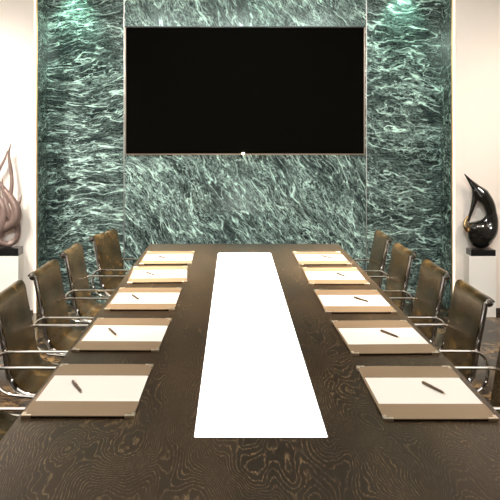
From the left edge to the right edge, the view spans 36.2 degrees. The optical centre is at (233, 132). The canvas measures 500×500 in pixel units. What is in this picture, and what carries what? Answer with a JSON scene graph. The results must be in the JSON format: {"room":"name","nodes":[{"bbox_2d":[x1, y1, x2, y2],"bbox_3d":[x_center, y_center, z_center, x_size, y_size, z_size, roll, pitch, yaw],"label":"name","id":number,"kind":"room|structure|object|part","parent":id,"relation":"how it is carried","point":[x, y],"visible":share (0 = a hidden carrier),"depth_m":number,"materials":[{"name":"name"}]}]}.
{"room":"conference room","nodes":[
{"label":"conference room","id":0,"kind":"room"},
{"bbox_2d":[0,0,33,312],"bbox_3d":[-2.560,0.080,7.235,1.480,3.120,0.530,0,0,0],"label":"wall","id":1,"kind":"structure","parent":0,"point":[16,16],"depth_m":6.97,"materials":[{"name":"beige paint"}]},
{"bbox_2d":[34,0,35,312],"bbox_3d":[-1.811,0.080,6.975,0.018,3.120,0.014,0,0,0],"label":"trim","id":2,"kind":"structure","parent":1,"relation":"attached to","point":[34,0],"depth_m":6.97,"materials":[{"name":"gold"}]},
{"bbox_2d":[38,0,47,311],"bbox_3d":[-1.805,0.080,7.166,0.030,3.120,0.368,0,0,0],"label":"wall","id":3,"kind":"structure","parent":0,"point":[42,4],"depth_m":7.16,"materials":[{"name":"green stone"}]},
{"bbox_2d":[36,0,37,312],"bbox_3d":[-1.795,0.080,6.974,0.014,3.120,0.016,0,0,0],"label":"trim","id":4,"kind":"structure","parent":3,"relation":"attached to","point":[36,0],"depth_m":6.97,"materials":[{"name":"gold metal"}]},
{"bbox_2d":[48,0,439,303],"bbox_3d":[0.099,0.080,7.425,3.836,3.120,0.150,0,0,0],"label":"wall","id":5,"kind":"structure","parent":0,"point":[169,199],"depth_m":7.35,"materials":[{"name":"green stone"}]},
{"bbox_2d":[125,26,364,154],"bbox_3d":[0.108,-0.407,7.327,2.302,1.234,0.046,0,0,0],"label":"wall screen","id":6,"kind":"object","parent":5,"relation":"attached to","point":[190,90],"visible":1,"depth_m":7.32,"materials":[{"name":"black glass"}]},
{"bbox_3d":[0.108,-1.018,7.333,2.302,0.012,0.033,0,0,0],"label":"rail","id":7,"kind":"part","parent":6,"relation":"part of","materials":[{"name":"black plastic"}]},
{"bbox_2d":[366,0,366,273],"bbox_3d":[1.277,0.080,7.365,0.008,3.120,0.029,0,0,0],"label":"trim","id":8,"kind":"structure","parent":5,"relation":"attached to","point":[366,0],"depth_m":7.35,"materials":[{"name":"silver metal"}]},
{"bbox_2d":[0,304,499,413],"bbox_3d":[0.100,1.690,2.450,7.000,0.100,10.300,0,0,0],"label":"floor","id":9,"kind":"structure","parent":0,"point":[490,343],"depth_m":5.79,"materials":[{"name":"black stone"}]},
{"bbox_2d":[0,254,22,291],"bbox_3d":[-2.062,1.368,6.879,0.292,0.543,0.158,0,0,0],"label":"plinth","id":10,"kind":"object","parent":9,"relation":"on","point":[11,267],"visible":0.43,"depth_m":6.80,"materials":[{"name":"white paint"}]},
{"bbox_2d":[0,144,22,255],"bbox_3d":[-2.053,0.595,6.879,0.303,1.004,0.150,0,0,0],"label":"sculpture","id":11,"kind":"object","parent":10,"relation":"on","point":[14,214],"visible":1,"depth_m":6.84,"materials":[{"name":"brown metal"}]},
{"bbox_2d":[0,366,56,440],"bbox_3d":[-0.820,1.206,3.066,0.650,0.867,0.596,0,0,0],"label":"chair","id":12,"kind":"object","parent":9,"relation":"on","point":[7,420],"visible":0.1,"depth_m":3.24,"materials":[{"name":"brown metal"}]},
{"bbox_3d":[-0.769,1.190,3.066,0.547,0.119,0.440,0,0,0],"label":"seat","id":13,"kind":"part","parent":12,"relation":"part of","materials":[{"name":"brown leather"}]},
{"bbox_3d":[-0.847,1.122,2.820,0.528,0.224,0.021,0,0,0],"label":"armrest","id":14,"kind":"part","parent":12,"relation":"part of","materials":[{"name":"silver metal"}]},
{"bbox_3d":[-0.847,1.122,3.312,0.528,0.224,0.021,0,0,0],"label":"armrest","id":15,"kind":"part","parent":12,"relation":"part of","materials":[{"name":"silver metal"}]},
{"bbox_2d":[0,280,87,398],"bbox_3d":[-0.832,1.206,3.801,0.650,0.867,0.596,0,0,0],"label":"chair","id":16,"kind":"object","parent":9,"relation":"on","point":[17,336],"visible":0.43,"depth_m":3.73,"materials":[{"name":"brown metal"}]},
{"bbox_3d":[-0.821,1.022,3.577,0.613,0.461,0.022,0,0,0],"label":"rail","id":17,"kind":"part","parent":16,"relation":"part of","materials":[{"name":"silver metal"}]},
{"bbox_3d":[-1.096,0.953,3.801,0.122,0.363,0.458,0,0,0],"label":"backrest","id":18,"kind":"part","parent":16,"relation":"part of","materials":[{"name":"brown leather"}]},
{"bbox_3d":[-0.859,1.122,3.555,0.528,0.224,0.021,0,0,0],"label":"armrest","id":19,"kind":"part","parent":16,"relation":"part of","materials":[{"name":"silver metal"}]},
{"bbox_3d":[-0.781,1.190,3.801,0.547,0.119,0.440,0,0,0],"label":"seat","id":20,"kind":"part","parent":16,"relation":"part of","materials":[{"name":"brown leather"}]},
{"bbox_3d":[-0.859,1.122,4.047,0.528,0.224,0.021,0,0,0],"label":"armrest","id":21,"kind":"part","parent":16,"relation":"part of","materials":[{"name":"silver metal"}]},
{"bbox_2d":[28,259,107,357],"bbox_3d":[-0.812,1.206,4.452,0.650,0.867,0.596,0,0,2],"label":"chair","id":22,"kind":"object","parent":9,"relation":"on","point":[48,283],"visible":0.52,"depth_m":4.38,"materials":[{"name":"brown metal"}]},
{"bbox_3d":[-1.112,0.795,4.233,0.038,0.037,0.038,0,0,2],"label":"knob","id":23,"kind":"part","parent":22,"relation":"part of","materials":[{"name":"silver metal"}]},
{"bbox_3d":[-0.808,1.022,4.228,0.613,0.461,0.022,0,0,2],"label":"rail","id":24,"kind":"part","parent":22,"relation":"part of","materials":[{"name":"silver metal"}]},
{"bbox_3d":[-1.076,0.953,4.460,0.122,0.363,0.458,0,0,2],"label":"backrest","id":25,"kind":"part","parent":22,"relation":"part of","materials":[{"name":"brown leather"}]},
{"bbox_3d":[-0.846,1.122,4.207,0.528,0.224,0.021,0,0,2],"label":"armrest","id":26,"kind":"part","parent":22,"relation":"part of","materials":[{"name":"silver metal"}]},
{"bbox_3d":[-0.761,1.190,4.451,0.547,0.119,0.440,0,0,2],"label":"seat","id":27,"kind":"part","parent":22,"relation":"part of","materials":[{"name":"brown leather"}]},
{"bbox_3d":[-0.832,1.122,4.699,0.528,0.224,0.021,0,0,2],"label":"armrest","id":28,"kind":"part","parent":22,"relation":"part of","materials":[{"name":"silver metal"}]},
{"bbox_2d":[60,242,125,323],"bbox_3d":[-0.808,1.206,5.187,0.650,0.867,0.596,0,0,0],"label":"chair","id":29,"kind":"object","parent":9,"relation":"on","point":[76,269],"visible":0.43,"depth_m":5.09,"materials":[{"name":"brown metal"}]},
{"bbox_3d":[-1.101,0.795,4.959,0.038,0.037,0.038,0,0,0],"label":"knob","id":30,"kind":"part","parent":29,"relation":"part of","materials":[{"name":"silver metal"}]},
{"bbox_3d":[-1.072,0.953,5.187,0.122,0.363,0.458,0,0,0],"label":"backrest","id":31,"kind":"part","parent":29,"relation":"part of","materials":[{"name":"brown leather"}]},
{"bbox_3d":[-0.797,1.022,4.963,0.613,0.461,0.022,0,0,0],"label":"rail","id":32,"kind":"part","parent":29,"relation":"part of","materials":[{"name":"silver metal"}]},
{"bbox_3d":[-0.757,1.190,5.187,0.547,0.119,0.440,0,0,0],"label":"seat","id":33,"kind":"part","parent":29,"relation":"part of","materials":[{"name":"brown leather"}]},
{"bbox_3d":[-0.835,1.122,4.941,0.528,0.224,0.021,0,0,0],"label":"armrest","id":34,"kind":"part","parent":29,"relation":"part of","materials":[{"name":"silver metal"}]},
{"bbox_3d":[-0.835,1.122,5.434,0.528,0.224,0.021,0,0,0],"label":"armrest","id":35,"kind":"part","parent":29,"relation":"part of","materials":[{"name":"silver metal"}]},
{"bbox_2d":[89,229,137,297],"bbox_3d":[-0.725,1.206,5.893,0.650,0.867,0.596,0,0,12],"label":"chair","id":36,"kind":"object","parent":9,"relation":"on","point":[109,260],"visible":0.32,"depth_m":5.87,"materials":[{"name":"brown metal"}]},
{"bbox_3d":[-0.761,1.022,5.672,0.613,0.461,0.022,0,0,12],"label":"rail","id":37,"kind":"part","parent":36,"relation":"part of","materials":[{"name":"silver metal"}]},
{"bbox_3d":[-0.983,0.953,5.949,0.122,0.363,0.458,0,0,12],"label":"backrest","id":38,"kind":"part","parent":36,"relation":"part of","materials":[{"name":"brown leather"}]},
{"bbox_3d":[-0.803,1.122,5.659,0.528,0.224,0.021,0,0,12],"label":"armrest","id":39,"kind":"part","parent":36,"relation":"part of","materials":[{"name":"silver metal"}]},
{"bbox_3d":[-0.675,1.190,5.883,0.547,0.119,0.440,0,0,12],"label":"seat","id":40,"kind":"part","parent":36,"relation":"part of","materials":[{"name":"brown leather"}]},
{"bbox_3d":[-0.700,1.122,6.140,0.528,0.224,0.021,0,0,12],"label":"armrest","id":41,"kind":"part","parent":36,"relation":"part of","materials":[{"name":"silver metal"}]},
{"bbox_2d":[0,244,499,499],"bbox_3d":[0.085,1.275,3.660,1.550,0.730,5.220,0,0,0],"label":"conference table","id":42,"kind":"object","parent":9,"relation":"on","point":[252,391],"visible":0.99,"depth_m":2.39,"materials":[{"name":"brown wood"}]},
{"bbox_2d":[20,364,153,418],"bbox_3d":[-0.496,0.904,2.707,0.362,0.011,0.547,0,0,0],"label":"desk pad","id":43,"kind":"object","parent":42,"relation":"on","point":[108,390],"visible":1,"depth_m":2.66,"materials":[{"name":"white paper"}]},
{"bbox_2d":[72,380,81,391],"bbox_3d":[-0.554,0.896,2.706,0.011,0.012,0.130,0,0,-26],"label":"pen","id":44,"kind":"object","parent":43,"relation":"on","point":[73,381],"visible":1,"depth_m":2.70,"materials":[{"name":"brown metal"}]},
{"bbox_3d":[-0.496,0.907,2.707,0.352,0.006,0.537,0,0,0],"label":"board","id":45,"kind":"part","parent":43,"relation":"part of","materials":[{"name":"brown leather"}]},
{"bbox_2d":[72,318,171,351],"bbox_3d":[-0.487,0.904,3.446,0.362,0.011,0.547,0,0,1],"label":"desk pad","id":46,"kind":"object","parent":42,"relation":"on","point":[133,334],"visible":1,"depth_m":3.41,"materials":[{"name":"white paper"}]},
{"bbox_3d":[-0.487,0.907,3.446,0.352,0.006,0.537,0,0,1],"label":"board","id":47,"kind":"part","parent":46,"relation":"part of","materials":[{"name":"brown leather"}]},
{"bbox_2d":[104,287,181,310],"bbox_3d":[-0.482,0.904,4.179,0.362,0.011,0.547,0,0,0],"label":"desk pad","id":48,"kind":"object","parent":42,"relation":"on","point":[151,299],"visible":1,"depth_m":4.14,"materials":[{"name":"white paper"}]},
{"bbox_3d":[-0.482,0.907,4.179,0.352,0.006,0.537,0,0,0],"label":"board","id":49,"kind":"part","parent":48,"relation":"part of","materials":[{"name":"brown leather"}]},
{"bbox_2d":[127,266,187,283],"bbox_3d":[-0.477,0.904,4.892,0.362,0.011,0.547,0,0,-3],"label":"desk pad","id":50,"kind":"object","parent":42,"relation":"on","point":[163,274],"visible":1,"depth_m":4.84,"materials":[{"name":"white paper"}]},
{"bbox_3d":[-0.477,0.907,4.892,0.352,0.006,0.537,0,0,-3],"label":"board","id":51,"kind":"part","parent":50,"relation":"part of","materials":[{"name":"brown leather"}]},
{"bbox_2d":[139,251,194,264],"bbox_3d":[-0.475,0.904,5.548,0.362,0.011,0.547,0,0,-1],"label":"desk pad","id":52,"kind":"object","parent":42,"relation":"on","point":[151,257],"visible":1,"depth_m":5.50,"materials":[{"name":"white paper"}]},
{"bbox_3d":[-0.475,0.907,5.548,0.352,0.006,0.537,0,0,-1],"label":"board","id":53,"kind":"part","parent":52,"relation":"part of","materials":[{"name":"brown leather"}]},
{"bbox_3d":[0.082,0.931,4.048,0.397,0.038,3.515,0,0,0],"label":"light panel","id":54,"kind":"part","parent":42,"relation":"part of","materials":[{"name":"white"}]},
{"bbox_2d":[292,251,351,264],"bbox_3d":[0.628,0.904,5.531,0.362,0.011,0.547,0,0,0],"label":"desk pad","id":55,"kind":"object","parent":42,"relation":"on","point":[303,258],"visible":1,"depth_m":5.50,"materials":[{"name":"white paper"}]},
{"bbox_3d":[0.628,0.907,5.531,0.352,0.006,0.537,0,0,0],"label":"board","id":56,"kind":"part","parent":55,"relation":"part of","materials":[{"name":"brown leather"}]},
{"bbox_2d":[302,267,369,284],"bbox_3d":[0.635,0.904,4.841,0.362,0.011,0.547,0,0,1],"label":"desk pad","id":57,"kind":"object","parent":42,"relation":"on","point":[315,276],"visible":1,"depth_m":4.81,"materials":[{"name":"white paper"}]},
{"bbox_3d":[0.635,0.907,4.841,0.352,0.006,0.537,0,0,1],"label":"board","id":58,"kind":"part","parent":57,"relation":"part of","materials":[{"name":"brown leather"}]},
{"bbox_2d":[314,289,396,313],"bbox_3d":[0.641,0.904,4.119,0.362,0.011,0.547,0,0,0],"label":"desk pad","id":59,"kind":"object","parent":42,"relation":"on","point":[332,301],"visible":1,"depth_m":4.07,"materials":[{"name":"white paper"}]},
{"bbox_2d":[354,296,368,301],"bbox_3d":[0.690,0.896,4.123,0.011,0.012,0.130,0,0,-29],"label":"pen","id":60,"kind":"object","parent":59,"relation":"on","point":[355,297],"visible":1,"depth_m":4.12,"materials":[{"name":"brown metal"}]},
{"bbox_3d":[0.641,0.907,4.119,0.352,0.006,0.537,0,0,0],"label":"board","id":61,"kind":"part","parent":59,"relation":"part of","materials":[{"name":"brown leather"}]},
{"bbox_2d":[331,320,439,355],"bbox_3d":[0.656,0.904,3.400,0.362,0.011,0.547,0,0,-2],"label":"desk pad","id":62,"kind":"object","parent":42,"relation":"on","point":[365,337],"visible":1,"depth_m":3.36,"materials":[{"name":"white paper"}]},
{"bbox_2d":[380,329,398,336],"bbox_3d":[0.698,0.896,3.416,0.011,0.012,0.130,0,0,-27],"label":"pen","id":63,"kind":"object","parent":62,"relation":"on","point":[381,330],"visible":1,"depth_m":3.42,"materials":[{"name":"brown metal"}]},
{"bbox_3d":[0.656,0.907,3.400,0.352,0.006,0.537,0,0,-2],"label":"board","id":64,"kind":"part","parent":62,"relation":"part of","materials":[{"name":"brown leather"}]},
{"bbox_2d":[356,366,498,421],"bbox_3d":[0.654,0.904,2.682,0.362,0.011,0.547,0,0,0],"label":"desk pad","id":65,"kind":"object","parent":42,"relation":"on","point":[399,393],"visible":1,"depth_m":2.64,"materials":[{"name":"white paper"}]},
{"bbox_2d":[422,381,445,393],"bbox_3d":[0.705,0.896,2.691,0.011,0.012,0.130,0,0,-22],"label":"pen","id":66,"kind":"object","parent":65,"relation":"on","point":[423,382],"visible":1,"depth_m":2.69,"materials":[{"name":"brown metal"}]},
{"bbox_3d":[0.654,0.907,2.682,0.352,0.006,0.537,0,0,0],"label":"board","id":67,"kind":"part","parent":65,"relation":"part of","materials":[{"name":"brown leather"}]},
{"bbox_2d":[353,230,392,287],"bbox_3d":[0.859,1.206,5.880,0.650,0.867,0.596,0,0,0],"label":"chair","id":68,"kind":"object","parent":9,"relation":"on","point":[380,245],"visible":0.33,"depth_m":5.79,"materials":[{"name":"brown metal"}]},
{"bbox_3d":[0.886,1.122,6.126,0.528,0.224,0.021,0,0,0],"label":"armrest","id":69,"kind":"part","parent":68,"relation":"part of","materials":[{"name":"silver metal"}]},
{"bbox_3d":[0.886,1.122,5.634,0.528,0.224,0.021,0,0,0],"label":"armrest","id":70,"kind":"part","parent":68,"relation":"part of","materials":[{"name":"silver metal"}]},
{"bbox_3d":[1.123,0.953,5.880,0.122,0.363,0.458,0,0,0],"label":"backrest","id":71,"kind":"part","parent":68,"relation":"part of","materials":[{"name":"brown leather"}]},
{"bbox_3d":[0.848,1.022,5.656,0.613,0.461,0.022,0,0,0],"label":"rail","id":72,"kind":"part","parent":68,"relation":"part of","materials":[{"name":"silver metal"}]},
{"bbox_2d":[369,243,417,315],"bbox_3d":[0.861,1.206,5.162,0.650,0.867,0.596,0,0,-1],"label":"chair","id":73,"kind":"object","parent":9,"relation":"on","point":[400,264],"visible":0.27,"depth_m":5.08,"materials":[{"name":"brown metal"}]},
{"bbox_3d":[0.883,1.122,5.408,0.528,0.224,0.021,0,0,-1],"label":"armrest","id":74,"kind":"part","parent":73,"relation":"part of","materials":[{"name":"silver metal"}]},
{"bbox_3d":[0.893,1.122,4.916,0.528,0.224,0.021,0,0,-1],"label":"armrest","id":75,"kind":"part","parent":73,"relation":"part of","materials":[{"name":"silver metal"}]},
{"bbox_3d":[1.125,0.953,5.167,0.122,0.363,0.458,0,0,-1],"label":"backrest","id":76,"kind":"part","parent":73,"relation":"part of","materials":[{"name":"brown leather"}]},
{"bbox_3d":[0.855,1.022,4.937,0.613,0.461,0.022,0,0,-1],"label":"rail","id":77,"kind":"part","parent":73,"relation":"part of","materials":[{"name":"silver metal"}]},
{"bbox_2d":[389,259,451,349],"bbox_3d":[0.886,1.206,4.462,0.650,0.867,0.596,0,0,0],"label":"chair","id":78,"kind":"object","parent":9,"relation":"on","point":[432,279],"visible":0.37,"depth_m":4.38,"materials":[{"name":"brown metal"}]},
{"bbox_3d":[0.913,1.122,4.707,0.528,0.224,0.021,0,0,0],"label":"armrest","id":79,"kind":"part","parent":78,"relation":"part of","materials":[{"name":"silver metal"}]},
{"bbox_3d":[0.834,1.190,4.461,0.547,0.119,0.440,0,0,0],"label":"seat","id":80,"kind":"part","parent":78,"relation":"part of","materials":[{"name":"brown leather"}]},
{"bbox_3d":[0.913,1.122,4.215,0.528,0.224,0.021,0,0,0],"label":"armrest","id":81,"kind":"part","parent":78,"relation":"part of","materials":[{"name":"silver metal"}]},
{"bbox_3d":[1.149,0.953,4.461,0.122,0.363,0.458,0,0,0],"label":"backrest","id":82,"kind":"part","parent":78,"relation":"part of","materials":[{"name":"brown leather"}]},
{"bbox_3d":[0.875,1.022,4.237,0.613,0.461,0.022,0,0,0],"label":"rail","id":83,"kind":"part","parent":78,"relation":"part of","materials":[{"name":"silver metal"}]},
{"bbox_3d":[1.179,0.795,4.233,0.038,0.037,0.038,0,0,0],"label":"knob","id":84,"kind":"part","parent":78,"relation":"part of","materials":[{"name":"silver metal"}]},
{"bbox_2d":[414,279,494,391],"bbox_3d":[0.902,1.206,3.812,0.650,0.867,0.596,0,0,0],"label":"chair","id":85,"kind":"object","parent":9,"relation":"on","point":[469,306],"visible":0.41,"depth_m":3.74,"materials":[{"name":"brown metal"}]},
{"bbox_3d":[0.929,1.122,4.058,0.528,0.224,0.021,0,0,0],"label":"armrest","id":86,"kind":"part","parent":85,"relation":"part of","materials":[{"name":"silver metal"}]},
{"bbox_3d":[0.850,1.190,3.812,0.547,0.119,0.440,0,0,0],"label":"seat","id":87,"kind":"part","parent":85,"relation":"part of","materials":[{"name":"brown leather"}]},
{"bbox_3d":[0.929,1.122,3.566,0.528,0.224,0.021,0,0,0],"label":"armrest","id":88,"kind":"part","parent":85,"relation":"part of","materials":[{"name":"silver metal"}]},
{"bbox_3d":[1.166,0.953,3.812,0.122,0.363,0.458,0,0,0],"label":"backrest","id":89,"kind":"part","parent":85,"relation":"part of","materials":[{"name":"brown leather"}]},
{"bbox_3d":[0.891,1.022,3.588,0.613,0.461,0.022,0,0,0],"label":"rail","id":90,"kind":"part","parent":85,"relation":"part of","materials":[{"name":"silver metal"}]},
{"bbox_3d":[1.195,0.795,3.584,0.038,0.037,0.038,0,0,0],"label":"knob","id":91,"kind":"part","parent":85,"relation":"part of","materials":[{"name":"silver metal"}]},
{"bbox_2d":[454,348,499,413],"bbox_3d":[0.904,1.206,3.066,0.650,0.867,0.596,0,0,0],"label":"chair","id":92,"kind":"object","parent":9,"relation":"on","point":[494,402],"visible":0.13,"depth_m":3.27,"materials":[{"name":"brown leather"}]},
{"bbox_3d":[0.931,1.122,3.312,0.528,0.224,0.021,0,0,0],"label":"armrest","id":93,"kind":"part","parent":92,"relation":"part of","materials":[{"name":"silver metal"}]},
{"bbox_3d":[0.853,1.190,3.066,0.547,0.119,0.440,0,0,0],"label":"seat","id":94,"kind":"part","parent":92,"relation":"part of","materials":[{"name":"brown leather"}]},
{"bbox_3d":[1.168,0.953,3.066,0.122,0.363,0.458,0,0,0],"label":"backrest","id":95,"kind":"part","parent":92,"relation":"part of","materials":[{"name":"brown leather"}]},
{"bbox_2d":[464,254,495,316],"bbox_3d":[2.213,1.368,6.879,0.240,0.543,0.158,0,0,0],"label":"plinth","id":96,"kind":"object","parent":9,"relation":"on","point":[479,271],"visible":0.57,"depth_m":6.80,"materials":[{"name":"white paint"}]},
{"bbox_2d":[463,174,498,255],"bbox_3d":[2.219,0.731,6.879,0.323,0.729,0.168,0,0,0],"label":"sculpture","id":97,"kind":"object","parent":96,"relation":"on","point":[481,233],"visible":1,"depth_m":6.83,"materials":[{"name":"black ceramic"}]},
{"bbox_2d":[440,0,450,310],"bbox_3d":[2.002,0.080,7.166,0.030,3.120,0.368,0,0,0],"label":"wall","id":98,"kind":"structure","parent":0,"point":[445,5],"depth_m":7.17,"materials":[{"name":"green stone"}]},
{"bbox_2d":[451,0,452,300],"bbox_3d":[1.991,0.080,6.974,0.012,3.120,0.016,0,0,0],"label":"trim","id":99,"kind":"structure","parent":98,"relation":"attached to","point":[451,0],"depth_m":6.97,"materials":[{"name":"gold metal"}]},
{"bbox_2d":[455,0,499,307],"bbox_3d":[2.758,0.080,7.235,1.483,3.120,0.530,0,0,0],"label":"wall","id":100,"kind":"structure","parent":0,"point":[477,22],"depth_m":6.97,"materials":[{"name":"beige paint"}]},
{"bbox_2d":[453,0,454,289],"bbox_3d":[2.007,0.080,6.975,0.020,3.120,0.014,0,0,0],"label":"trim","id":101,"kind":"structure","parent":100,"relation":"attached to","point":[453,0],"depth_m":6.97,"materials":[{"name":"gold"}]}
]}

